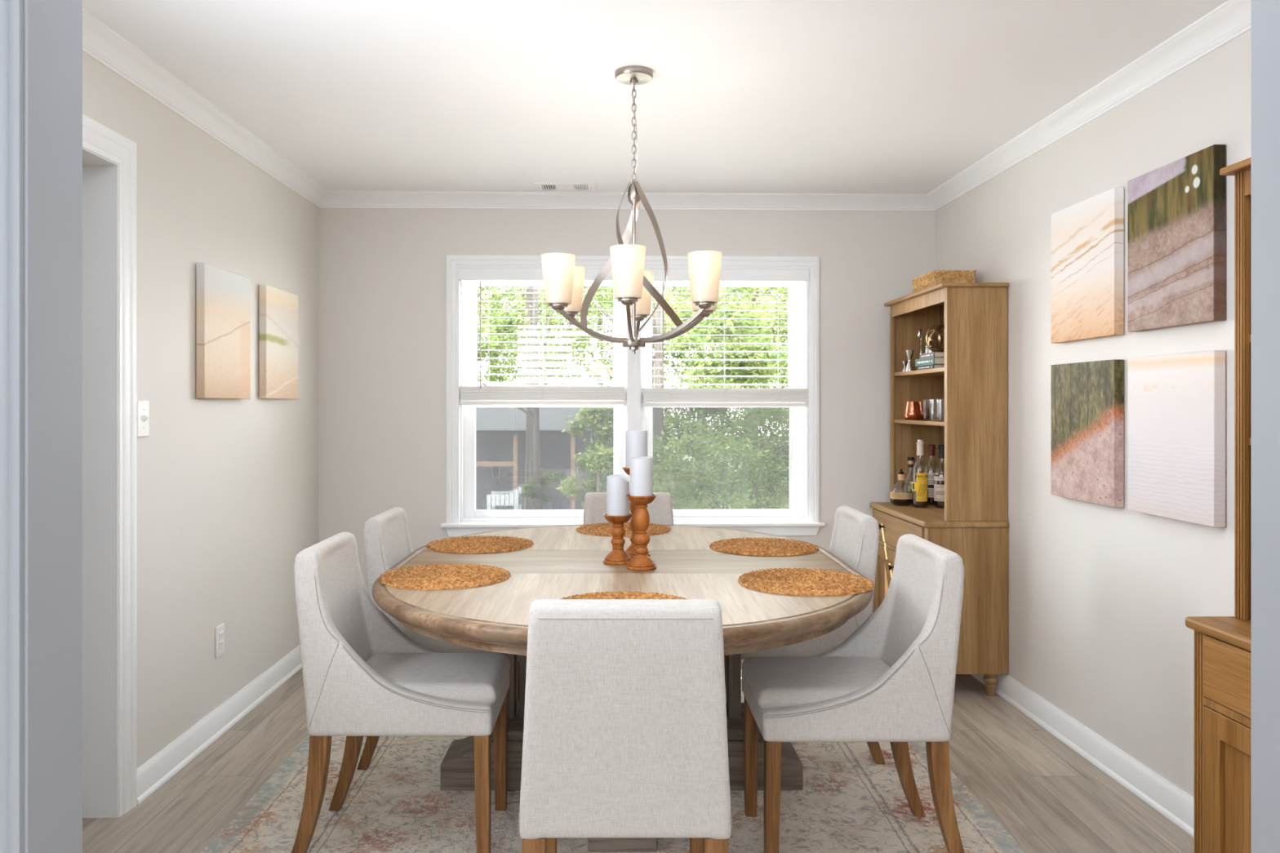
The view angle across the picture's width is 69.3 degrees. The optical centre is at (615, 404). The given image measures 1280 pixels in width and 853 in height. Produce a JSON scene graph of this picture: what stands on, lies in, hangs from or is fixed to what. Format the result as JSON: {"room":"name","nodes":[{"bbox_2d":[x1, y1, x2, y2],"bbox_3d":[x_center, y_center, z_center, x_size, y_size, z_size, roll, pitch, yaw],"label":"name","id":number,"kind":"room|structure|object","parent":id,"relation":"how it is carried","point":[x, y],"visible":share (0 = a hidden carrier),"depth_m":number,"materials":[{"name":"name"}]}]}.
{"room":"dining room","nodes":[
{"label":"dining room","id":0,"kind":"room"},
{"bbox_2d":[82,51,318,768],"bbox_3d":[-1.640,0.092,3.150,0.160,2.395,3.900,0,0,0],"label":"wall","id":1,"kind":"structure","parent":0,"point":[228,488],"depth_m":3.52,"materials":[{"name":"paint"}]},
{"bbox_2d":[82,114,137,817],"bbox_3d":[-1.635,0.225,2.462,0.190,2.131,1.037,0,0,0],"label":"trim","id":2,"kind":"structure","parent":1,"relation":"attached to","point":[109,158],"depth_m":2.88,"materials":[{"name":"white paint"}]},
{"bbox_2d":[137,400,149,436],"bbox_3d":[-1.550,0.047,3.046,0.020,0.118,0.074,0,0,0],"label":"light switch","id":3,"kind":"object","parent":1,"relation":"attached to","point":[143,406],"visible":0.94,"depth_m":3.04,"materials":[{"name":"white plastic"}]},
{"bbox_2d":[82,8,328,207],"bbox_3d":[-1.522,-1.069,3.080,0.075,0.072,3.560,0,0,0],"label":"trim","id":4,"kind":"structure","parent":1,"relation":"attached to","point":[100,42],"depth_m":3.28,"materials":[{"name":"white paint"}]},
{"bbox_2d":[137,644,302,804],"bbox_3d":[-1.548,1.239,3.921,0.024,0.102,1.878,0,0,0],"label":"baseboard","id":5,"kind":"structure","parent":1,"relation":"attached to","point":[157,771],"depth_m":3.53,"materials":[{"name":"white paint"}]},
{"bbox_2d":[215,623,224,657],"bbox_3d":[-1.555,0.929,3.640,0.010,0.118,0.074,0,0,0],"label":"wall outlet","id":6,"kind":"object","parent":1,"relation":"attached to","point":[220,630],"visible":1,"depth_m":3.63,"materials":[{"name":"white plastic"}]},
{"bbox_2d":[218,631,222,640],"bbox_3d":[-1.553,0.911,3.640,0.004,0.030,0.032,0,0,0],"label":"socket","id":7,"kind":"object","parent":6,"relation":"attached to","point":[220,633],"depth_m":3.63,"materials":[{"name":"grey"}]},
{"bbox_2d":[218,640,222,649],"bbox_3d":[-1.553,0.947,3.640,0.004,0.030,0.032,0,0,0],"label":"socket","id":8,"kind":"object","parent":6,"relation":"attached to","point":[220,642],"depth_m":3.63,"materials":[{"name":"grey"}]},
{"bbox_2d":[195,262,250,399],"bbox_3d":[-1.542,-0.274,3.645,0.036,0.503,0.430,0,0,0],"label":"print","id":9,"kind":"object","parent":1,"relation":"attached to","point":[223,296],"visible":1,"depth_m":3.58,"materials":[{"name":"brown"}]},
{"bbox_2d":[258,284,297,399],"bbox_3d":[-1.542,-0.274,4.240,0.036,0.497,0.410,0,0,0],"label":"print","id":10,"kind":"object","parent":1,"relation":"attached to","point":[277,308],"visible":1,"depth_m":4.17,"materials":[{"name":"brown"}]},
{"bbox_2d":[318,207,935,614],"bbox_3d":[-0.552,0.092,4.964,5.300,2.395,0.160,0,0,-1],"label":"wall","id":11,"kind":"structure","parent":0,"point":[382,272],"depth_m":4.88,"materials":[{"name":"paint"}]},
{"bbox_2d":[460,280,626,522],"bbox_3d":[-0.384,-0.033,4.978,0.943,1.375,0.120,0,0,-1],"label":"window","id":12,"kind":"structure","parent":11,"relation":"in","point":[468,465],"depth_m":5.02,"materials":[{"name":"white plastic"}]},
{"bbox_2d":[457,267,625,404],"bbox_3d":[-0.386,-0.358,4.887,0.880,0.723,0.076,0,0,-1],"label":"window blind","id":13,"kind":"object","parent":12,"relation":"attached to","point":[469,395],"visible":0.93,"depth_m":4.87,"materials":[{"name":"white paint"}]},
{"bbox_2d":[319,191,934,210],"bbox_3d":[0.075,-1.069,4.861,3.269,0.072,0.075,0,0,-1],"label":"trim","id":14,"kind":"structure","parent":11,"relation":"attached to","point":[333,199],"depth_m":4.86,"materials":[{"name":"white paint"}]},
{"bbox_2d":[446,254,819,523],"bbox_3d":[0.094,-0.080,4.938,1.970,1.409,0.122,0,0,-1],"label":"trim","id":15,"kind":"structure","parent":11,"relation":"attached to","point":[454,262],"depth_m":4.88,"materials":[{"name":"white paint"}]},
{"bbox_2d":[440,520,825,537],"bbox_3d":[0.094,0.660,4.922,2.014,0.072,0.155,0,0,-1],"label":"trim","id":16,"kind":"structure","parent":11,"relation":"attached to","point":[773,527],"depth_m":4.87,"materials":[{"name":"white paint"}]},
{"bbox_2d":[640,280,804,521],"bbox_3d":[0.575,-0.033,5.001,0.945,1.375,0.120,0,0,-1],"label":"window","id":17,"kind":"structure","parent":11,"relation":"in","point":[796,420],"depth_m":5.05,"materials":[{"name":"white plastic"}]},
{"bbox_2d":[642,267,809,406],"bbox_3d":[0.581,-0.353,4.910,0.889,0.733,0.076,0,0,-1],"label":"window blind","id":18,"kind":"object","parent":17,"relation":"attached to","point":[652,397],"visible":0.89,"depth_m":4.90,"materials":[{"name":"white paint"}]},
{"bbox_2d":[82,659,1194,852],"bbox_3d":[-0.550,1.350,1.275,5.300,0.120,7.750,0,0,0],"label":"floor","id":19,"kind":"structure","parent":0,"point":[1050,798],"depth_m":3.09,"materials":[{"name":"wood"}]},
{"bbox_2d":[200,676,1026,852],"bbox_3d":[-0.006,1.284,2.800,2.360,0.012,3.100,0,0,0],"label":"area rug","id":20,"kind":"object","parent":19,"relation":"on","point":[847,802],"visible":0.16,"depth_m":2.88,"materials":[{"name":"beige carpet"}]},
{"bbox_2d":[291,532,510,852],"bbox_3d":[-0.614,0.840,2.733,0.576,0.876,0.445,0,0,0],"label":"dining chair","id":21,"kind":"object","parent":20,"relation":"on","point":[362,676],"visible":1,"depth_m":2.53,"materials":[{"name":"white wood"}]},
{"bbox_2d":[365,653,510,703],"bbox_3d":[-0.549,0.803,2.733,0.447,0.070,0.360,0,0,0],"label":"seat cushion","id":22,"kind":"object","parent":21,"relation":"on","point":[464,677],"depth_m":2.66,"materials":[{"name":"fabric"}]},
{"bbox_2d":[356,506,519,769],"bbox_3d":[-0.616,0.840,3.440,0.576,0.876,0.445,0,0,0],"label":"dining chair","id":23,"kind":"object","parent":20,"relation":"on","point":[386,535],"visible":0.23,"depth_m":3.24,"materials":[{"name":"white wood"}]},
{"bbox_2d":[372,524,872,852],"bbox_3d":[0.020,0.906,3.158,1.530,0.743,1.995,0,0,0],"label":"dining table","id":24,"kind":"object","parent":20,"relation":"on","point":[562,562],"visible":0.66,"depth_m":2.87,"materials":[{"name":"brown wood"}]},
{"bbox_2d":[378,563,511,590],"bbox_3d":[-0.527,0.530,2.866,0.402,0.010,0.402,0,0,-34],"label":"placemat","id":25,"kind":"object","parent":24,"relation":"on","point":[437,576],"visible":1,"depth_m":2.83,"materials":[{"name":"wicker"}]},
{"bbox_2d":[426,535,533,553],"bbox_3d":[-0.515,0.530,3.514,0.402,0.010,0.402,0,0,20],"label":"placemat","id":26,"kind":"object","parent":24,"relation":"on","point":[470,544],"visible":1,"depth_m":3.48,"materials":[{"name":"wicker"}]},
{"bbox_2d":[603,513,632,564],"bbox_3d":[0.008,0.454,3.130,0.100,0.163,0.100,0,0,16],"label":"candle holder","id":27,"kind":"object","parent":24,"relation":"on","point":[617,556],"visible":0.98,"depth_m":3.11,"materials":[{"name":"orange wood"}]},
{"bbox_2d":[606,474,629,515],"bbox_3d":[0.008,0.309,3.130,0.076,0.138,0.076,0,0,0],"label":"pillar candle","id":28,"kind":"object","parent":27,"relation":"on","point":[617,485],"visible":0.96,"depth_m":3.10,"materials":[{"name":"grey wax"}]},
{"bbox_2d":[603,513,632,524],"bbox_3d":[0.008,0.387,3.130,0.100,0.030,0.100,0,0,16],"label":"cup","id":29,"kind":"object","parent":27,"relation":"on","point":[613,519],"depth_m":3.10,"materials":[{"name":"orange wood"}]},
{"bbox_2d":[575,522,670,536],"bbox_3d":[0.033,0.530,3.934,0.402,0.010,0.402,0,0,-43],"label":"placemat","id":30,"kind":"object","parent":24,"relation":"on","point":[604,529],"visible":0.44,"depth_m":3.90,"materials":[{"name":"wicker"}]},
{"bbox_2d":[560,591,686,599],"bbox_3d":[0.021,0.530,2.405,0.402,0.010,0.402,0,0,-16],"label":"placemat","id":31,"kind":"object","parent":24,"relation":"on","point":[606,595],"visible":0.16,"depth_m":2.54,"materials":[{"name":"wicker"}]},
{"bbox_2d":[622,466,650,557],"bbox_3d":[0.074,0.379,3.270,0.100,0.312,0.100,0,0,-30],"label":"candle holder","id":32,"kind":"object","parent":24,"relation":"on","point":[630,548],"visible":0.24,"depth_m":3.25,"materials":[{"name":"orange wood"}]},
{"bbox_2d":[622,466,630,475],"bbox_3d":[0.074,0.238,3.270,0.100,0.030,0.100,0,0,-30],"label":"cup","id":33,"kind":"object","parent":32,"relation":"on","point":[627,470],"depth_m":3.24,"materials":[{"name":"orange wood"}]},
{"bbox_2d":[625,430,647,468],"bbox_3d":[0.074,0.160,3.270,0.078,0.138,0.078,0,0,0],"label":"pillar candle","id":34,"kind":"object","parent":32,"relation":"on","point":[636,442],"visible":0.71,"depth_m":3.24,"materials":[{"name":"grey wax"}]},
{"bbox_2d":[626,493,656,570],"bbox_3d":[0.084,0.415,3.022,0.100,0.239,0.100,0,0,-23],"label":"candle holder","id":35,"kind":"object","parent":24,"relation":"on","point":[641,561],"visible":1,"depth_m":3.00,"materials":[{"name":"orange wood"}]},
{"bbox_2d":[629,456,653,496],"bbox_3d":[0.084,0.237,3.022,0.076,0.131,0.076,0,0,0],"label":"pillar candle","id":36,"kind":"object","parent":35,"relation":"on","point":[641,468],"visible":0.95,"depth_m":2.99,"materials":[{"name":"white wax"}]},
{"bbox_2d":[626,493,656,504],"bbox_3d":[0.084,0.311,3.022,0.100,0.030,0.100,0,0,-23],"label":"cup","id":37,"kind":"object","parent":35,"relation":"on","point":[634,500],"depth_m":2.99,"materials":[{"name":"orange wood"}]},
{"bbox_2d":[709,537,818,555],"bbox_3d":[0.553,0.530,3.458,0.402,0.010,0.402,0,0,-7],"label":"placemat","id":38,"kind":"object","parent":24,"relation":"on","point":[754,546],"visible":1,"depth_m":3.42,"materials":[{"name":"wicker"}]},
{"bbox_2d":[737,568,875,596],"bbox_3d":[0.569,0.530,2.776,0.402,0.010,0.402,0,0,0],"label":"placemat","id":39,"kind":"object","parent":24,"relation":"on","point":[789,581],"visible":1,"depth_m":2.74,"materials":[{"name":"wicker"}]},
{"bbox_2d":[518,599,732,852],"bbox_3d":[0.020,0.840,2.139,0.445,0.876,0.576,0,0,0],"label":"dining chair","id":40,"kind":"object","parent":20,"relation":"on","point":[625,729],"visible":1,"depth_m":1.89,"materials":[{"name":"fabric"}]},
{"bbox_2d":[582,492,673,524],"bbox_3d":[0.057,0.840,3.976,0.445,0.876,0.576,0,0,0],"label":"dining chair","id":41,"kind":"object","parent":20,"relation":"on","point":[660,510],"visible":0.05,"depth_m":4.18,"materials":[{"name":"white fabric"}]},
{"bbox_2d":[724,506,885,764],"bbox_3d":[0.670,0.840,3.490,0.576,0.876,0.445,0,0,0],"label":"dining chair","id":42,"kind":"object","parent":20,"relation":"on","point":[855,540],"visible":0.23,"depth_m":3.29,"materials":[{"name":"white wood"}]},
{"bbox_2d":[742,533,964,852],"bbox_3d":[0.672,0.840,2.690,0.576,0.876,0.445,0,0,0],"label":"dining chair","id":43,"kind":"object","parent":20,"relation":"on","point":[892,680],"visible":1,"depth_m":2.49,"materials":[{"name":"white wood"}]},
{"bbox_2d":[742,656,890,708],"bbox_3d":[0.608,0.803,2.690,0.447,0.070,0.360,0,0,0],"label":"seat cushion","id":44,"kind":"object","parent":43,"relation":"on","point":[781,682],"depth_m":2.62,"materials":[{"name":"fabric"}]},
{"bbox_2d":[869,282,1008,696],"bbox_3d":[1.518,0.379,4.450,0.392,1.822,0.827,0,0,-1],"label":"tall cabinet","id":45,"kind":"object","parent":19,"relation":"on","point":[970,391],"visible":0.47,"depth_m":4.05,"materials":[{"name":"brown wood"}]},
{"bbox_2d":[905,350,914,371],"bbox_3d":[1.482,-0.219,4.660,0.042,0.108,0.042,0,0,0],"label":"jigger","id":46,"kind":"object","parent":45,"relation":"on","point":[909,353],"visible":0.94,"depth_m":4.65,"materials":[{"name":"silver metal"}]},
{"bbox_2d":[903,401,921,419],"bbox_3d":[1.505,0.033,4.690,0.086,0.092,0.086,0,0,0],"label":"tumbler","id":47,"kind":"object","parent":45,"relation":"on","point":[912,409],"visible":1,"depth_m":4.66,"materials":[{"name":"brown metal"}]},
{"bbox_2d":[894,419,944,426],"bbox_3d":[1.578,0.088,4.451,0.243,0.018,0.758,0,0,-1],"label":"shelf","id":48,"kind":"object","parent":45,"relation":"attached to","point":[897,422],"depth_m":4.61,"materials":[{"name":"brown wood"}]},
{"bbox_2d":[894,367,944,376],"bbox_3d":[1.578,-0.156,4.451,0.243,0.018,0.758,0,0,-1],"label":"shelf","id":49,"kind":"object","parent":45,"relation":"attached to","point":[940,371],"depth_m":4.52,"materials":[{"name":"brown wood"}]},
{"bbox_2d":[917,328,922,354],"bbox_3d":[1.525,-0.270,4.620,0.024,0.210,0.024,0,0,38],"label":"spoon","id":50,"kind":"object","parent":45,"relation":"on","point":[920,332],"visible":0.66,"depth_m":4.62,"materials":[{"name":"silver metal"}]},
{"bbox_2d":[917,328,922,337],"bbox_3d":[1.521,-0.353,4.620,0.022,0.044,0.010,0,0,0],"label":"bowl","id":51,"kind":"object","parent":50,"relation":"on","point":[920,332],"depth_m":4.62,"materials":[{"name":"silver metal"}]},
{"bbox_2d":[919,401,929,419],"bbox_3d":[1.570,0.033,4.760,0.086,0.092,0.086,0,0,0],"label":"tumbler","id":52,"kind":"object","parent":45,"relation":"on","point":[923,405],"visible":0.52,"depth_m":4.72,"materials":[{"name":"silver"}]},
{"bbox_2d":[916,364,944,369],"bbox_3d":[1.561,-0.175,4.397,0.187,0.020,0.225,0,0,-1],"label":"book","id":53,"kind":"object","parent":45,"relation":"on","point":[933,366],"visible":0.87,"depth_m":4.32,"materials":[{"name":"grey paper"}]},
{"bbox_2d":[915,356,944,366],"bbox_3d":[1.560,-0.202,4.394,0.192,0.033,0.235,0,0,-2],"label":"book","id":54,"kind":"object","parent":53,"relation":"on","point":[935,360],"visible":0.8,"depth_m":4.32,"materials":[{"name":"green paper"}]},
{"bbox_2d":[920,351,944,359],"bbox_3d":[1.560,-0.231,4.382,0.177,0.025,0.205,0,0,1],"label":"book","id":55,"kind":"object","parent":54,"relation":"on","point":[931,354],"visible":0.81,"depth_m":4.30,"materials":[{"name":"grey paper"}]},
{"bbox_2d":[925,324,944,351],"bbox_3d":[1.535,-0.310,4.385,0.122,0.134,0.128,0,0,31],"label":"sphere","id":56,"kind":"object","parent":55,"relation":"on","point":[940,326],"visible":0.71,"depth_m":4.36,"materials":[{"name":"gold metal"}]},
{"bbox_2d":[924,332,937,353],"bbox_3d":[1.616,-0.268,4.742,0.070,0.205,0.070,0,0,0],"label":"figurine","id":57,"kind":"object","parent":45,"relation":"on","point":[932,344],"visible":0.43,"depth_m":4.72,"materials":[{"name":"silver metal"}]},
{"bbox_2d":[869,502,1008,528],"bbox_3d":[1.526,0.527,4.450,0.374,0.028,0.827,0,0,-1],"label":"countertop","id":58,"kind":"structure","parent":45,"relation":"on","point":[931,517],"depth_m":4.24,"materials":[{"name":"brown wood"}]},
{"bbox_2d":[889,468,912,506],"bbox_3d":[1.452,0.420,4.699,0.117,0.185,0.119,0,0,17],"label":"bottle","id":59,"kind":"object","parent":58,"relation":"on","point":[895,498],"visible":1,"depth_m":4.66,"materials":[{"name":"clear glass"}]},
{"bbox_2d":[901,457,915,504],"bbox_3d":[1.525,0.392,4.778,0.093,0.241,0.093,0,0,18],"label":"bottle","id":60,"kind":"object","parent":58,"relation":"on","point":[910,464],"visible":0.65,"depth_m":4.77,"materials":[{"name":"clear glass"}]},
{"bbox_2d":[911,439,928,507],"bbox_3d":[1.519,0.344,4.614,0.080,0.337,0.081,0,0,18],"label":"bottle","id":61,"kind":"object","parent":58,"relation":"on","point":[919,488],"visible":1,"depth_m":4.58,"materials":[{"name":"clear glass"}]},
{"bbox_2d":[924,444,939,505],"bbox_3d":[1.615,0.359,4.729,0.081,0.307,0.083,0,0,19],"label":"bottle","id":62,"kind":"object","parent":58,"relation":"on","point":[931,447],"visible":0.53,"depth_m":4.69,"materials":[{"name":"clear glass"}]},
{"bbox_2d":[933,444,944,508],"bbox_3d":[1.625,0.357,4.599,0.082,0.311,0.084,0,0,19],"label":"bottle","id":63,"kind":"object","parent":58,"relation":"on","point":[939,486],"visible":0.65,"depth_m":4.57,"materials":[{"name":"clear glass"}]},
{"bbox_2d":[911,270,976,293],"bbox_3d":[1.572,-0.578,4.440,0.204,0.091,0.314,0,0,-1],"label":"wicker basket","id":64,"kind":"object","parent":45,"relation":"on","point":[934,277],"visible":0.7,"depth_m":4.29,"materials":[{"name":"brown wicker"}]},
{"bbox_2d":[1185,157,1251,852],"bbox_3d":[1.563,0.359,1.835,0.392,1.862,0.828,0,0,-1],"label":"tall cabinet","id":65,"kind":"object","parent":19,"relation":"on","point":[1222,644],"visible":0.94,"depth_m":2.18,"materials":[{"name":"brown wood"}]},
{"bbox_2d":[1185,616,1251,651],"bbox_3d":[1.571,0.527,1.835,0.373,0.028,0.827,0,0,-1],"label":"countertop","id":66,"kind":"structure","parent":65,"relation":"on","point":[1234,631],"depth_m":2.14,"materials":[{"name":"brown wood"}]},
{"bbox_2d":[82,0,1227,194],"bbox_3d":[-0.550,-1.165,1.275,5.300,0.120,7.750,0,0,0],"label":"ceiling","id":67,"kind":"structure","parent":0,"point":[743,96],"depth_m":3.14,"materials":[{"name":"paint"}]},
{"bbox_2d":[533,182,595,191],"bbox_3d":[-0.256,-1.100,4.680,0.314,0.010,0.160,0,0,0],"label":"ceiling vent","id":68,"kind":"object","parent":67,"relation":"in","point":[539,186],"visible":1,"depth_m":4.66,"materials":[{"name":"white plastic"}]},
{"bbox_2d":[542,185,556,190],"bbox_3d":[-0.336,-1.101,4.680,0.066,0.005,0.110,0,0,0],"label":"grille","id":69,"kind":"object","parent":68,"relation":"attached to","point":[544,187],"depth_m":4.71,"materials":[{"name":"white plastic"}]},
{"bbox_2d":[573,185,587,190],"bbox_3d":[-0.177,-1.101,4.680,0.066,0.005,0.110,0,0,0],"label":"grille","id":70,"kind":"object","parent":68,"relation":"attached to","point":[575,187],"depth_m":4.70,"materials":[{"name":"white plastic"}]},
{"bbox_2d":[541,65,722,354],"bbox_3d":[0.061,-0.642,3.080,0.599,0.925,0.648,0,0,0],"label":"chandelier","id":71,"kind":"object","parent":67,"relation":"hanging from","point":[563,281],"visible":1,"depth_m":2.95,"materials":[{"name":"silver metal"}]},
{"bbox_2d":[935,29,1251,798],"bbox_3d":[1.841,0.092,1.301,0.140,2.395,7.800,0,0,-1],"label":"wall","id":72,"kind":"structure","parent":0,"point":[1100,597],"depth_m":3.30,"materials":[{"name":"paint"}]},
{"bbox_2d":[970,674,1194,837],"bbox_3d":[1.728,1.239,3.119,0.024,0.102,3.639,0,0,-1],"label":"baseboard","id":73,"kind":"structure","parent":72,"relation":"attached to","point":[1175,804],"depth_m":3.26,"materials":[{"name":"white paint"}]},
{"bbox_2d":[1050,187,1124,343],"bbox_3d":[1.716,-0.488,3.378,0.038,0.503,0.444,0,0,-1],"label":"print","id":74,"kind":"object","parent":72,"relation":"attached to","point":[1087,235],"visible":1,"depth_m":3.32,"materials":[{"name":"beige fabric"}]},
{"bbox_2d":[1050,359,1124,507],"bbox_3d":[1.716,0.100,3.378,0.038,0.505,0.444,0,0,-1],"label":"print","id":75,"kind":"object","parent":72,"relation":"attached to","point":[1087,397],"visible":1,"depth_m":3.32,"materials":[{"name":"multicoloured fabric"}]},
{"bbox_2d":[926,0,1251,210],"bbox_3d":[1.702,-1.069,3.118,0.075,0.072,3.638,0,0,-1],"label":"trim","id":76,"kind":"structure","parent":72,"relation":"attached to","point":[1232,19],"depth_m":3.16,"materials":[{"name":"white paint"}]},
{"bbox_2d":[1127,350,1225,527],"bbox_3d":[1.725,0.099,2.860,0.038,0.507,0.434,0,0,-1],"label":"print","id":77,"kind":"object","parent":72,"relation":"attached to","point":[1176,402],"visible":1,"depth_m":2.81,"materials":[{"name":"fabric"}]},
{"bbox_2d":[1127,144,1225,332],"bbox_3d":[1.725,-0.491,2.860,0.038,0.503,0.434,0,0,-1],"label":"print","id":78,"kind":"object","parent":72,"relation":"attached to","point":[1176,209],"visible":1,"depth_m":2.81,"materials":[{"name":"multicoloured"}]},
{"bbox_3d":[-0.550,0.093,1.243,5.300,2.395,0.115,0,0,0],"label":"wall","id":79,"kind":"structure","parent":0,"visible":0},
{"bbox_2d":[0,0,24,852],"bbox_3d":[0.072,0.201,1.172,1.804,2.179,0.018,0,0,0],"label":"door frame","id":80,"kind":"structure","parent":79,"relation":"attached to","point":[11,11],"depth_m":1.17,"materials":[{"name":"grey paint"}]},
{"bbox_2d":[24,0,1279,852],"bbox_3d":[0.072,0.234,1.243,1.673,2.112,0.124,0,0,0],"label":"trim","id":81,"kind":"structure","parent":79,"relation":"attached to","point":[53,28],"depth_m":1.25,"materials":[{"name":"grey paint"}]},
{"label":"outside","id":82,"kind":"structure","parent":0,"visible":0},
{"bbox_2d":[666,436,789,509],"bbox_3d":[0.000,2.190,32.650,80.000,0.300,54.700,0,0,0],"label":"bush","id":83,"kind":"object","parent":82,"point":[674,437],"depth_m":24.81,"materials":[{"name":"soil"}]},
{"bbox_2d":[476,285,524,382],"bbox_3d":[-4.680,-1.929,24.199,5.223,7.944,3.973,0,0,10],"label":"tree","id":84,"kind":"object","parent":83,"relation":"on","point":[496,369],"visible":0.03,"depth_m":24.32,"materials":[{"name":"green plant"}]},
{"bbox_2d":[486,486,522,510],"bbox_3d":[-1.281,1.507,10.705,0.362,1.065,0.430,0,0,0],"label":"bench","id":85,"kind":"object","parent":83,"relation":"on","point":[491,501],"visible":0.26,"depth_m":10.49,"materials":[{"name":"white paint"}]},
{"bbox_2d":[476,285,587,382],"bbox_3d":[-3.325,-2.741,27.095,5.268,9.577,4.322,0,0,0],"label":"tree","id":86,"kind":"object","parent":83,"relation":"on","point":[514,295],"visible":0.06,"depth_m":26.61,"materials":[{"name":"green plant"}]},
{"bbox_2d":[475,364,613,510],"bbox_3d":[-1.200,0.539,18.650,3.978,3.002,7.300,0,0,0],"label":"neighbouring house","id":87,"kind":"structure","parent":83,"relation":"on","point":[593,371],"depth_m":17.40,"materials":[{"name":"grey"}]},
{"bbox_2d":[476,285,613,510],"bbox_3d":[-1.034,-0.610,11.447,2.672,5.302,3.097,0,0,-41],"label":"tree","id":88,"kind":"object","parent":83,"relation":"on","point":[535,313],"visible":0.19,"depth_m":11.36,"materials":[{"name":"green plant"}]},
{"bbox_2d":[476,286,613,384],"bbox_3d":[-1.650,-1.930,24.082,4.670,7.968,4.431,0,0,-31],"label":"tree","id":89,"kind":"object","parent":83,"relation":"on","point":[548,331],"visible":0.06,"depth_m":23.46,"materials":[{"name":"green plant"}]},
{"bbox_2d":[518,468,571,510],"bbox_3d":[-0.859,1.408,11.219,0.644,1.273,0.698,0,0,0],"label":"shrub","id":90,"kind":"object","parent":83,"relation":"on","point":[542,468],"visible":0.27,"depth_m":11.07,"materials":[{"name":"green plant"}]},
{"bbox_2d":[476,285,685,510],"bbox_3d":[-0.879,-1.905,13.226,6.050,7.898,4.396,0,0,19],"label":"tree","id":91,"kind":"object","parent":83,"relation":"on","point":[530,290],"visible":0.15,"depth_m":13.41,"materials":[{"name":"green plant"}]},
{"bbox_2d":[563,407,613,475],"bbox_3d":[-0.152,0.951,9.143,0.722,2.185,0.918,0,0,22],"label":"shrub","id":92,"kind":"object","parent":83,"relation":"on","point":[593,410],"visible":0.21,"depth_m":8.96,"materials":[{"name":"green plant"}]},
{"bbox_2d":[539,286,671,387],"bbox_3d":[-0.280,-2.120,28.038,4.705,8.322,4.206,0,0,-6],"label":"tree","id":93,"kind":"object","parent":83,"relation":"on","point":[599,321],"visible":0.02,"depth_m":27.93,"materials":[{"name":"green plant"}]},
{"bbox_2d":[563,286,728,486],"bbox_3d":[1.057,-1.923,23.019,5.129,7.930,4.068,0,0,-17],"label":"tree","id":94,"kind":"object","parent":83,"relation":"on","point":[679,354],"visible":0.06,"depth_m":22.29,"materials":[{"name":"green plant"}]},
{"bbox_2d":[583,286,787,490],"bbox_3d":[0.140,-1.210,9.240,3.364,6.500,4.169,0,0,42],"label":"tree","id":95,"kind":"object","parent":83,"relation":"on","point":[733,290],"visible":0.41,"depth_m":9.29,"materials":[{"name":"green plant"}]},
{"bbox_2d":[652,407,755,500],"bbox_3d":[0.794,0.953,9.781,1.383,2.183,1.210,0,0,0],"label":"shrub","id":96,"kind":"object","parent":83,"relation":"on","point":[677,421],"visible":0.11,"depth_m":9.69,"materials":[{"name":"green plant"}]},
{"bbox_2d":[653,286,782,466],"bbox_3d":[2.588,-1.958,27.110,4.779,8.011,4.284,0,0,0],"label":"tree","id":97,"kind":"object","parent":83,"relation":"on","point":[665,372],"visible":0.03,"depth_m":26.88,"materials":[{"name":"green plant"}]},
{"bbox_2d":[652,286,787,504],"bbox_3d":[2.303,-2.095,13.865,4.966,8.277,4.949,0,0,18],"label":"tree","id":98,"kind":"object","parent":83,"relation":"on","point":[776,331],"visible":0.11,"depth_m":13.99,"materials":[{"name":"green plant"}]},
{"bbox_2d":[663,348,789,509],"bbox_3d":[1.452,0.672,11.498,2.634,2.756,1.645,0,0,0],"label":"shrub","id":99,"kind":"object","parent":83,"relation":"on","point":[689,381],"visible":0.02,"depth_m":11.40,"materials":[{"name":"green plant"}]},
{"bbox_2d":[663,287,789,479],"bbox_3d":[3.325,-1.632,23.201,5.168,7.363,4.600,0,0,5],"label":"tree","id":100,"kind":"object","parent":83,"relation":"on","point":[770,292],"visible":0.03,"depth_m":22.96,"materials":[{"name":"green plant"}]},
{"bbox_2d":[741,287,787,388],"bbox_3d":[5.358,-2.093,26.095,4.528,8.268,4.510,0,0,42],"label":"tree","id":101,"kind":"object","parent":83,"relation":"on","point":[781,386],"visible":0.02,"depth_m":25.73,"materials":[{"name":"green plant"}]},
{"bbox_3d":[0.000,2.025,7.150,12.000,0.030,3.700,0,0,0],"label":"patio","id":102,"kind":"object","parent":83,"relation":"on","visible":0},
{"bbox_2d":[555,435,613,509],"bbox_3d":[-0.144,1.159,8.546,0.835,1.771,0.903,0,0,0],"label":"shrub","id":103,"kind":"object","parent":102,"relation":"on","point":[600,439],"visible":0.28,"depth_m":8.50,"materials":[{"name":"green plant"}]},
{"bbox_2d":[652,408,789,509],"bbox_3d":[0.770,1.043,7.603,1.542,2.007,1.187,0,0,0],"label":"shrub","id":104,"kind":"object","parent":102,"relation":"on","point":[726,450],"visible":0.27,"depth_m":7.42,"materials":[{"name":"green plant"}]},
{"bbox_2d":[697,407,789,509],"bbox_3d":[1.507,0.959,8.395,1.529,2.175,1.223,0,0,-17],"label":"shrub","id":105,"kind":"object","parent":102,"relation":"on","point":[769,408],"visible":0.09,"depth_m":8.17,"materials":[{"name":"green plant"}]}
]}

